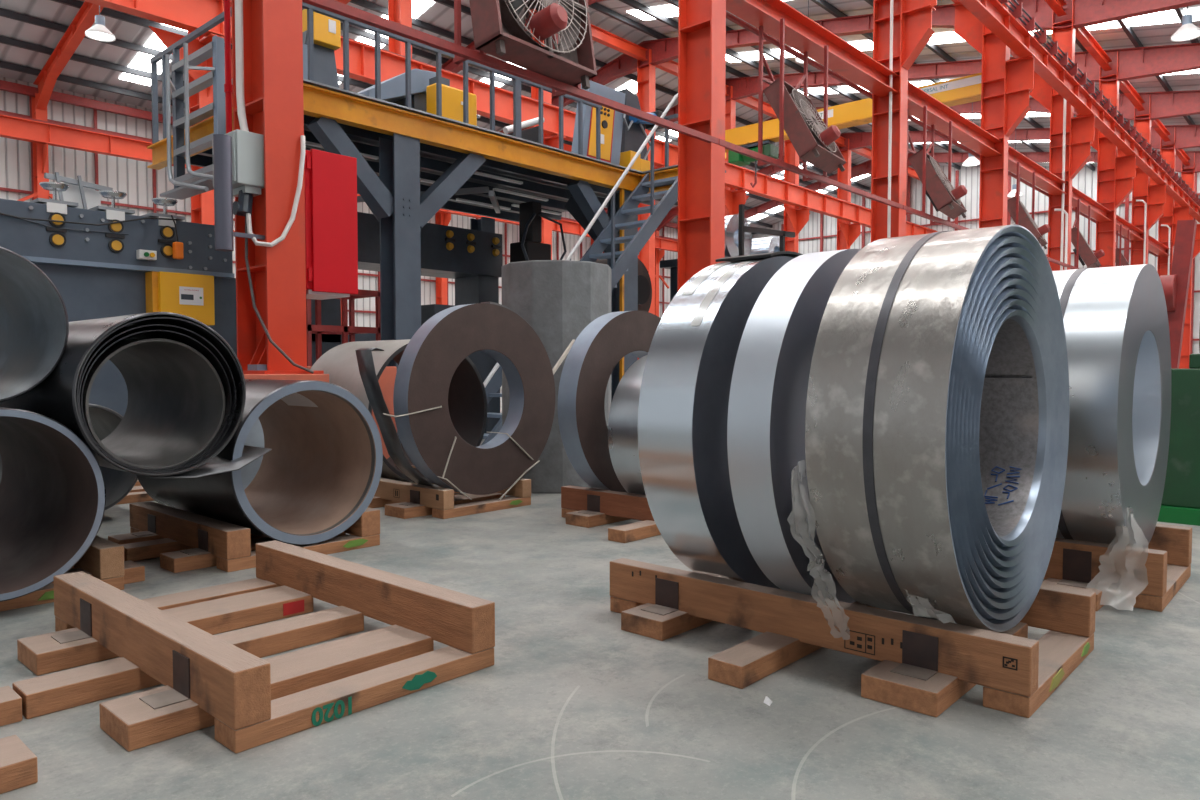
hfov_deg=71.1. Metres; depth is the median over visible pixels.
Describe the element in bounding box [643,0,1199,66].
rafter
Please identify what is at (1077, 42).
roof purlin
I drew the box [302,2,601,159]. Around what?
guardrail
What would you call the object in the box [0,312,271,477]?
coil
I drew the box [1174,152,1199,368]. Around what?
steel column
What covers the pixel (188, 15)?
beam
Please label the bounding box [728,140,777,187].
crane hoist
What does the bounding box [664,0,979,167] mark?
skylight
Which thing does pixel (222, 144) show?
bracket
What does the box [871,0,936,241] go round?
steel column
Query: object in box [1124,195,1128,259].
wall post
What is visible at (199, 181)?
access ladder
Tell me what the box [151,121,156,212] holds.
wall post
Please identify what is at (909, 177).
wall post
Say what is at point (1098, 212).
tie beam
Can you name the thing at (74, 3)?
roof purlin
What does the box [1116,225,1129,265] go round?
frame
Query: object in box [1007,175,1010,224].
wall post
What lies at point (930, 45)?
skylight
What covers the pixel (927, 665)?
pallet
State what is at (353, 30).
roof purlin
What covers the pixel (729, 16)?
pipe
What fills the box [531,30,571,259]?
steel column
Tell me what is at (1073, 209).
pipe
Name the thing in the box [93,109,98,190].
wall post
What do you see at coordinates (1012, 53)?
beam
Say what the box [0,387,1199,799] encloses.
floor
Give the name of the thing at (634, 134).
machine
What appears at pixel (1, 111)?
wall girt
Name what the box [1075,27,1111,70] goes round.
strut
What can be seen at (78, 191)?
fixture
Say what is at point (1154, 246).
tie beam
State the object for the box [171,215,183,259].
switch
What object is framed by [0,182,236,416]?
machine
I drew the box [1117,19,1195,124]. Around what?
skylight
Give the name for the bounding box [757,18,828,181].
frame
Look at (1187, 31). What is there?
lamp
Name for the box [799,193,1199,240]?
wall rail
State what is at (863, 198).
wall post
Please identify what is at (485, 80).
window
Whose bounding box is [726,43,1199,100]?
rafter
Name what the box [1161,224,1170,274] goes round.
conduit pipe
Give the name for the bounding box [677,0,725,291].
steel column
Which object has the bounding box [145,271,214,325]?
control box
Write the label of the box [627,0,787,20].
window
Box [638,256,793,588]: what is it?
coil
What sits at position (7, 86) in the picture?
beam
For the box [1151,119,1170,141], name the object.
strut
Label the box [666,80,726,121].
rafter
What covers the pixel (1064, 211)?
conduit pipe
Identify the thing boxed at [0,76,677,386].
wall
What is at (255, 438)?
plinth
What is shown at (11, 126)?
beam
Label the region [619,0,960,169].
skylight
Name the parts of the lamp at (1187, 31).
lamp glass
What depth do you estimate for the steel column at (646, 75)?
32.36 m
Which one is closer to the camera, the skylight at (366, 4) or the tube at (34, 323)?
the tube at (34, 323)
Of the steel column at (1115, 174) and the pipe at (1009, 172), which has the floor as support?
the steel column at (1115, 174)
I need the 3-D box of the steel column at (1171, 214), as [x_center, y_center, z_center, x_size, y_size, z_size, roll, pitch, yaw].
[23.709,-5.835,35.344,1.687,11.020,0.460,2,3,42]
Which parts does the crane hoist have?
trolley frame, motor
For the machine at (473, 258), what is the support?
on the floor
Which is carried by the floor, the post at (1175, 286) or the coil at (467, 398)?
the post at (1175, 286)
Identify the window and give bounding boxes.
[119,24,187,85]
[337,0,434,83]
[481,62,524,86]
[616,80,636,92]
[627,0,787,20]
[656,130,677,140]
[726,8,1199,62]
[746,162,812,192]
[748,174,868,222]
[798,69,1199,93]
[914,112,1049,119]
[916,140,1049,143]
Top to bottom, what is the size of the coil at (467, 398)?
1.120 m
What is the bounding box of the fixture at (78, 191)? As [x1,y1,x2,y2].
[44,172,112,208]
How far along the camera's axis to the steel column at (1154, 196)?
30.99 m
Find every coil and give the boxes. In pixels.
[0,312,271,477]
[310,339,486,483]
[355,301,554,499]
[558,311,660,492]
[595,259,651,311]
[608,355,646,494]
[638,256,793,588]
[727,249,860,602]
[805,224,1069,631]
[1052,264,1170,547]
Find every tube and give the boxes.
[0,247,68,401]
[0,404,137,509]
[0,407,105,601]
[136,379,382,544]
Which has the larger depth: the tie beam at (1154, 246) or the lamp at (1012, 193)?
the lamp at (1012, 193)
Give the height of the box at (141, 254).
0.100 m
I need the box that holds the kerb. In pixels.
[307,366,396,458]
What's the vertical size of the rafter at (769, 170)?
3.922 m
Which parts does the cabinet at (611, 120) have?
button panel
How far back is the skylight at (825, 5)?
26.89 m
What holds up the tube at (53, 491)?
on the pallet at (104, 560)
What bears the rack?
on the floor
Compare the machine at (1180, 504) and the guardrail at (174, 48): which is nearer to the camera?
the machine at (1180, 504)
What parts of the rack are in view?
leg, leg, shelf frame, leg, leg, shelf frame, leg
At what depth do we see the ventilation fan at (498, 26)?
7.67 m
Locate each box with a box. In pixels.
[136,249,156,260]
[212,129,263,196]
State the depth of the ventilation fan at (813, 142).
11.48 m
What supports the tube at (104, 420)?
on the floor
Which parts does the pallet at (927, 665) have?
angle plate, angle plate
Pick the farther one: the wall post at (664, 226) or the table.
the wall post at (664, 226)
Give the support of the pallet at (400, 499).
on the floor
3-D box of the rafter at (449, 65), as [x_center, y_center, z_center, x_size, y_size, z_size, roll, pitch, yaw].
[-6.771,-11.773,32.437,12.859,3.922,0.280,2,3,42]
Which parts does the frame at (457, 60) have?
hanger post, hanger post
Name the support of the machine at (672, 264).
on the floor
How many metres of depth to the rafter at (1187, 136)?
38.35 m
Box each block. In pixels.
[0,686,22,725]
[0,735,37,793]
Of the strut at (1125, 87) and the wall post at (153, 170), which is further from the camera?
the wall post at (153, 170)
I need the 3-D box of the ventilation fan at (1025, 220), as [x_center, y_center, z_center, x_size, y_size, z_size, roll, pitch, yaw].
[10.037,-4.133,19.651,0.931,1.138,1.140,2,3,35]
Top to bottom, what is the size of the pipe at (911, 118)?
0.080 m
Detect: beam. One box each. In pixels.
[0,80,677,228]
[0,112,677,251]
[82,0,937,235]
[302,0,718,143]
[530,8,919,179]
[726,0,899,97]
[907,81,1001,157]
[951,0,1080,114]
[958,0,1199,222]
[1008,145,1066,195]
[1072,186,1111,221]
[1116,214,1143,241]
[1148,235,1169,256]
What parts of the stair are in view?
rail post, rail post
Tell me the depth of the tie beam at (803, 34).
12.44 m
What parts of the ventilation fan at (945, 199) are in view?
motor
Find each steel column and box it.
[17,93,52,200]
[149,26,232,224]
[231,0,323,373]
[388,0,411,57]
[435,212,450,304]
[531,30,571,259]
[637,49,664,358]
[655,229,668,316]
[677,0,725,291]
[725,86,748,215]
[784,140,810,252]
[837,139,861,249]
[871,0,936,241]
[953,0,1035,227]
[1029,0,1095,270]
[1076,51,1136,267]
[1118,94,1166,264]
[1150,127,1188,276]
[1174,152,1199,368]
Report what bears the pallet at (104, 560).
on the floor
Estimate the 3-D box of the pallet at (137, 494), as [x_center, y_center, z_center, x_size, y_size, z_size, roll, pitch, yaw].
[-3.916,0.649,6.737,1.300,0.200,1.120,2,3,42]
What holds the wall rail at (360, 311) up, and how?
attached to the wall post
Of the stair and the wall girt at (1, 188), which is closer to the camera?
the stair
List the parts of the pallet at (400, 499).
angle plate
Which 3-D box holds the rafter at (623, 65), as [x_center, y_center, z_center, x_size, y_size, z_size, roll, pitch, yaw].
[-3.021,-11.928,36.594,12.859,3.922,0.280,2,3,42]
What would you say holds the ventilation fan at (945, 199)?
hanging from the frame at (931, 147)
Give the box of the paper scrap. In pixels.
[763,696,771,705]
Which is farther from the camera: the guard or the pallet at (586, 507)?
the guard
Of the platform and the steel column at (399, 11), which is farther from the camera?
the steel column at (399, 11)
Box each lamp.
[85,5,115,41]
[795,0,815,63]
[962,102,979,166]
[1008,138,1022,196]
[1171,6,1199,41]
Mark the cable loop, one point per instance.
(243, 206)
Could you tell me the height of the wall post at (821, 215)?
11.894 m
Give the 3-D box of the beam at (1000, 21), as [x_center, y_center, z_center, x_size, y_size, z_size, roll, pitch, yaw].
[16.625,-8.016,26.212,0.380,0.660,44.980,2,3,42]
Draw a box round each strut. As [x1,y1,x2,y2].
[1045,0,1066,16]
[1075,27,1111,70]
[1119,80,1144,110]
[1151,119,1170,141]
[1176,149,1190,165]
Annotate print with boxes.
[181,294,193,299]
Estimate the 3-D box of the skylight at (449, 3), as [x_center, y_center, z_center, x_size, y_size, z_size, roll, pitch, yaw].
[-1.063,-13.358,32.322,0.110,0.190,59.300,2,3,42]
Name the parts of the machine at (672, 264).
leg, steel coil, steel coil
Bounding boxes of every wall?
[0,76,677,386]
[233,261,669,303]
[752,166,1199,353]
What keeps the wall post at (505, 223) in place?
on the floor
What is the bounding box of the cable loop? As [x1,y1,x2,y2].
[233,135,305,246]
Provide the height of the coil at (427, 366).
1.406 m
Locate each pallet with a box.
[0,535,144,611]
[12,540,494,752]
[108,501,379,572]
[116,480,153,504]
[368,465,530,518]
[561,485,660,542]
[610,558,1095,717]
[1042,524,1191,611]
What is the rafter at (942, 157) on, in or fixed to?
on the steel column at (1189, 178)
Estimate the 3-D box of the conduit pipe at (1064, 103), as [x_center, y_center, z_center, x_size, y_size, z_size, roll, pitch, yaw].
[12.368,-4.171,22.759,0.340,8.635,0.070,2,3,42]
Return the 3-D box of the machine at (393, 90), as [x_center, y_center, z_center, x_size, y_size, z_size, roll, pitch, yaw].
[-2.708,-3.818,11.124,0.900,0.999,1.700,2,3,42]
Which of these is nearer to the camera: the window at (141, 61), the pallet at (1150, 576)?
the pallet at (1150, 576)
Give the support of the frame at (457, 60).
attached to the steel beam at (334, 6)
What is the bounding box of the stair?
[481,93,677,444]
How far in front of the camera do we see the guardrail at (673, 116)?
12.85 m
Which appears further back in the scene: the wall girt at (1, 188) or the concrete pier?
the wall girt at (1, 188)
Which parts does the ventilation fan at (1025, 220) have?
motor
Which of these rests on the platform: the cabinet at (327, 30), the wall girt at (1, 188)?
the cabinet at (327, 30)
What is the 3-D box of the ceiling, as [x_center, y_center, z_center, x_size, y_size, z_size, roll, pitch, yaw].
[6.959,-11.204,25.166,43.900,5.109,59.300,2,3,42]
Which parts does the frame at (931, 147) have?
hanger post, hanger post, hanger post, hanger post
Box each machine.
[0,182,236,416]
[311,212,502,433]
[355,69,435,111]
[619,88,665,171]
[660,204,794,301]
[1157,330,1199,525]
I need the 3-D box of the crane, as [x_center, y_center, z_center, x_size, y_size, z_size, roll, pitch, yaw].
[8.843,-10.040,29.506,13.050,0.700,2.400,2,3,42]
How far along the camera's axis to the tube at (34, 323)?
3.86 m
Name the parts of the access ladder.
handrail, handrail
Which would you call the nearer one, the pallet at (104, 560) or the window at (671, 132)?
the pallet at (104, 560)
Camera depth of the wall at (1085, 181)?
50.91 m
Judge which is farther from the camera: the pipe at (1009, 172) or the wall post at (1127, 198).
the wall post at (1127, 198)
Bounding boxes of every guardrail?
[150,7,231,143]
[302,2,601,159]
[663,102,725,166]
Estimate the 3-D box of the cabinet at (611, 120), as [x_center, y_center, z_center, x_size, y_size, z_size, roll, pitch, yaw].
[-0.020,-4.095,12.880,0.250,1.420,1.077,2,3,42]
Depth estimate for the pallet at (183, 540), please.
4.46 m
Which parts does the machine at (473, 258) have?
leg, frame, leg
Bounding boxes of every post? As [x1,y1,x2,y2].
[29,96,33,199]
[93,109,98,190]
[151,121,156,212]
[378,271,379,290]
[505,223,506,264]
[557,232,558,259]
[580,236,581,258]
[662,226,664,315]
[820,214,822,251]
[861,197,864,248]
[907,176,910,221]
[955,170,958,230]
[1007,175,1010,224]
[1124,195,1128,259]
[1160,220,1196,368]
[1190,173,1196,368]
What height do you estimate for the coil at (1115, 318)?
1.296 m
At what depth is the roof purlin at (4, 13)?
25.94 m
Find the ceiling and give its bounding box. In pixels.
[0,0,1199,227]
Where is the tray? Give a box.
[306,289,349,299]
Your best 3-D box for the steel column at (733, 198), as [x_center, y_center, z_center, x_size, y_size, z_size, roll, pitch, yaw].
[5.744,-6.945,36.511,2.262,13.150,1.412,-1,2,-19]
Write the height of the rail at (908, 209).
0.070 m
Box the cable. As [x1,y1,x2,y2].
[245,216,313,373]
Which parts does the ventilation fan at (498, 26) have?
blade, venturi panel, blade, motor, blade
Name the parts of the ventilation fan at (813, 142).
blade, motor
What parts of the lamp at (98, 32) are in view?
lamp glass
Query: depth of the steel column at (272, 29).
6.20 m
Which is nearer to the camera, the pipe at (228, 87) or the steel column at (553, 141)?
the pipe at (228, 87)
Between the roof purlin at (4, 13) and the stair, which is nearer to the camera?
the stair
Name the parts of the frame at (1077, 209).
hanger post, hanger post, hanger post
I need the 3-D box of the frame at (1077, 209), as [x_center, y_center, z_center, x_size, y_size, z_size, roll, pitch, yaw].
[13.591,-4.649,23.942,0.385,1.900,1.325,2,3,42]
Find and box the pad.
[715,251,802,261]
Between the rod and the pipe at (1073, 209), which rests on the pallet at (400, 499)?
the rod
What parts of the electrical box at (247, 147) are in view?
door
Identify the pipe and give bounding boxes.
[224,0,232,133]
[235,0,248,131]
[726,11,871,98]
[887,0,893,237]
[909,115,979,158]
[1008,171,1048,195]
[1047,196,1095,222]
[1054,209,1067,269]
[1060,99,1065,269]
[1136,200,1146,263]
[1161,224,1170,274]
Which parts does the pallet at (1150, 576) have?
angle plate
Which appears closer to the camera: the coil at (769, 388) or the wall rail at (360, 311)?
the coil at (769, 388)
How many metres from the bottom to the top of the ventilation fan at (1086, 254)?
1.138 m
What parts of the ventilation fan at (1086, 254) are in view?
motor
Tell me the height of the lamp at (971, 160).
3.126 m
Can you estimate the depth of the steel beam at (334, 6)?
7.57 m
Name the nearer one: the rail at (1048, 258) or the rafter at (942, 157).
the rail at (1048, 258)
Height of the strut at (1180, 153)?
0.280 m
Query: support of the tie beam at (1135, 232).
attached to the steel column at (1115, 174)
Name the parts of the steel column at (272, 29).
plate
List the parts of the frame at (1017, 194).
hanger post, hanger post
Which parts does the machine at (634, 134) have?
motor, motor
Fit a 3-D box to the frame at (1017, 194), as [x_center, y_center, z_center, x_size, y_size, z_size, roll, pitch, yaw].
[9.842,-4.493,19.785,0.385,1.900,1.325,2,3,42]
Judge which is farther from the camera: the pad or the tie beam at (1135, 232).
the tie beam at (1135, 232)
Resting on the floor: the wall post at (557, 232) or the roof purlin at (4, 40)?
the wall post at (557, 232)
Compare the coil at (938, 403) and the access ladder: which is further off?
the access ladder
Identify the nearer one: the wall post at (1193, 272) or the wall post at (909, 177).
the wall post at (1193, 272)
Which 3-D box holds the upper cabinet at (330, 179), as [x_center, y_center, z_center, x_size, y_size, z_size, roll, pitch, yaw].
[-2.245,-1.356,6.626,0.530,1.085,0.425,2,3,42]
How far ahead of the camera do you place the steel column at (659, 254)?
53.40 m
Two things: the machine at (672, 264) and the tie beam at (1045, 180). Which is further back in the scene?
the tie beam at (1045, 180)
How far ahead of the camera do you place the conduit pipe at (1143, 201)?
30.85 m
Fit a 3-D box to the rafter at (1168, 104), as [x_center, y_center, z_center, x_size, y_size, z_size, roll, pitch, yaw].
[20.504,-10.908,30.500,30.304,5.504,0.280,2,3,42]
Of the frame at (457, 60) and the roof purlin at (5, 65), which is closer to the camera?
the frame at (457, 60)
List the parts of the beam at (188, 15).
crane rail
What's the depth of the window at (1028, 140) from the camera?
42.51 m
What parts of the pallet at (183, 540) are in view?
angle plate, angle plate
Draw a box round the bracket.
[213,134,264,250]
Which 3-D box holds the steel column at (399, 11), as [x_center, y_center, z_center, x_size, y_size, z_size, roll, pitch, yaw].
[-5.505,-6.479,24.042,2.262,13.150,1.412,-1,2,-19]
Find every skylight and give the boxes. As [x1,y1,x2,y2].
[350,0,869,190]
[433,0,870,174]
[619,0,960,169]
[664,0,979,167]
[811,0,1043,151]
[864,0,1094,170]
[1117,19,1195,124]
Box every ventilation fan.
[469,0,596,89]
[763,77,845,173]
[908,149,966,218]
[1007,196,1050,248]
[1071,227,1104,267]
[1115,248,1128,265]
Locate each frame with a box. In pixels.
[453,0,580,96]
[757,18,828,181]
[906,105,951,223]
[1007,162,1034,224]
[1071,199,1090,267]
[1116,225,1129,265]
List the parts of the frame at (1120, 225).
hanger post, hanger post, hanger post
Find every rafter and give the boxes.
[33,1,103,113]
[225,0,350,109]
[442,13,530,72]
[500,42,645,133]
[548,0,605,4]
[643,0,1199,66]
[655,133,843,232]
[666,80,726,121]
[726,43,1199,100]
[745,160,871,218]
[815,90,1199,119]
[844,125,1199,150]
[908,151,1199,172]
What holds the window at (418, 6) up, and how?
attached to the ceiling
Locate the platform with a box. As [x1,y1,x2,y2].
[147,78,725,442]
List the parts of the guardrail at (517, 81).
rail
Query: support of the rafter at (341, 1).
on the steel column
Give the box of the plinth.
[241,374,328,489]
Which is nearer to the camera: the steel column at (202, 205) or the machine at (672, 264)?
the machine at (672, 264)
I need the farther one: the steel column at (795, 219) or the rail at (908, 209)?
the steel column at (795, 219)
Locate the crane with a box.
[725,73,980,158]
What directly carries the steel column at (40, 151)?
on the floor
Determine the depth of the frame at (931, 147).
15.32 m
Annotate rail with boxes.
[348,310,375,312]
[719,139,902,208]
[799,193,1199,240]
[903,205,968,229]
[1046,256,1068,266]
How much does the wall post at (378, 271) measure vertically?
10.550 m
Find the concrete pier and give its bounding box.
[502,260,610,493]
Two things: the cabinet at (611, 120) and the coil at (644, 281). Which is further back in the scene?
the coil at (644, 281)
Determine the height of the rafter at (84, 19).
3.922 m
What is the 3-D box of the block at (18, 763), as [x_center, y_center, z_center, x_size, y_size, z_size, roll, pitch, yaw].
[-1.538,0.895,1.967,0.188,0.065,0.332,2,3,42]
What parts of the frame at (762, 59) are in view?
hanger post, hanger post, hanger post, hanger post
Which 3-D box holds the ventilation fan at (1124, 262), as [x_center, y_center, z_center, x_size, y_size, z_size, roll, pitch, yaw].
[17.536,-4.444,27.964,0.931,1.138,1.140,2,3,35]
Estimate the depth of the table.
12.60 m
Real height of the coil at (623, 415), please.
1.000 m
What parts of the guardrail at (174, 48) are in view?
rail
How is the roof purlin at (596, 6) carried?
on the rafter
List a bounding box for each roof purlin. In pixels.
[0,8,783,218]
[0,36,772,227]
[0,61,754,234]
[51,0,809,212]
[340,23,836,194]
[588,2,863,131]
[1075,37,1122,93]
[1174,8,1198,42]
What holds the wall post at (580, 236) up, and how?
on the floor
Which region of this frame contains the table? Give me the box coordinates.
[477,114,544,143]
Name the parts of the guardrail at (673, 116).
rail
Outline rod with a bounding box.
[552,339,574,374]
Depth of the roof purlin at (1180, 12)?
23.34 m
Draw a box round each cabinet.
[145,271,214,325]
[302,9,340,87]
[304,149,357,299]
[571,80,624,164]
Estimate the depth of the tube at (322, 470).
4.81 m
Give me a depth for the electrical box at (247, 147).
6.04 m
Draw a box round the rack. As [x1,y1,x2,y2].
[306,289,380,365]
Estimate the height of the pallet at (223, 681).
0.216 m
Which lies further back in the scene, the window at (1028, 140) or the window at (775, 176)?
the window at (775, 176)
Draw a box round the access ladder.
[160,35,225,199]
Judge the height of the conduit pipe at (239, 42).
4.809 m
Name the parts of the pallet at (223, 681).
angle plate, angle plate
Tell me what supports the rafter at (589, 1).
on the steel column at (1006, 84)
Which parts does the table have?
plate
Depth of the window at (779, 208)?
56.58 m
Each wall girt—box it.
[0,110,677,239]
[0,187,669,277]
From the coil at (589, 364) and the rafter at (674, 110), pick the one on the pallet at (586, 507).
the coil at (589, 364)
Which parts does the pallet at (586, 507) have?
angle plate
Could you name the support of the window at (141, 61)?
attached to the ceiling
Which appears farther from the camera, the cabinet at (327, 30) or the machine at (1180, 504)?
the cabinet at (327, 30)
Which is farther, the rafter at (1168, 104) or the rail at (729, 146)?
the rafter at (1168, 104)
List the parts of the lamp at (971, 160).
lamp glass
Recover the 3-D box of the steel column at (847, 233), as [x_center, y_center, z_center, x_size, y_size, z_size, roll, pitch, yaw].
[13.243,-7.256,44.825,2.262,13.150,1.412,-1,2,-19]
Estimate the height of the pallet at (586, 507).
0.208 m
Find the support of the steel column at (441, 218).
on the floor
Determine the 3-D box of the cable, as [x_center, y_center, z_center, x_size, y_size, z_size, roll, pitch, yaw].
[-2.346,-0.770,6.112,0.477,1.161,0.144,0,2,-5]
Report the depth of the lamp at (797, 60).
22.87 m
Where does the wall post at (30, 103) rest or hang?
on the floor
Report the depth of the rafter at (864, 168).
51.87 m
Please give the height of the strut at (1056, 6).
0.280 m
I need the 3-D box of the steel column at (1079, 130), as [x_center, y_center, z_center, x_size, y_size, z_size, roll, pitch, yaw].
[12.460,-5.369,22.874,1.687,11.020,0.460,2,3,42]
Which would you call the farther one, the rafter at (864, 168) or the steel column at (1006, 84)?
the rafter at (864, 168)
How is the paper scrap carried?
on the floor
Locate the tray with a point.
(310, 294)
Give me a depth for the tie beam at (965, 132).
16.56 m
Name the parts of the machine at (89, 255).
plate, plate, frame, plate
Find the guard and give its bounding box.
[426,77,476,125]
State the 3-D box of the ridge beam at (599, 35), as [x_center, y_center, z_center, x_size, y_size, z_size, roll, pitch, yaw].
[0.534,-13.164,30.889,0.250,0.400,59.300,2,3,42]
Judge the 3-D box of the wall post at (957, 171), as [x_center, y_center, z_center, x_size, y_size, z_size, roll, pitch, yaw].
[21.865,-7.488,51.643,0.160,13.104,0.160,2,3,42]

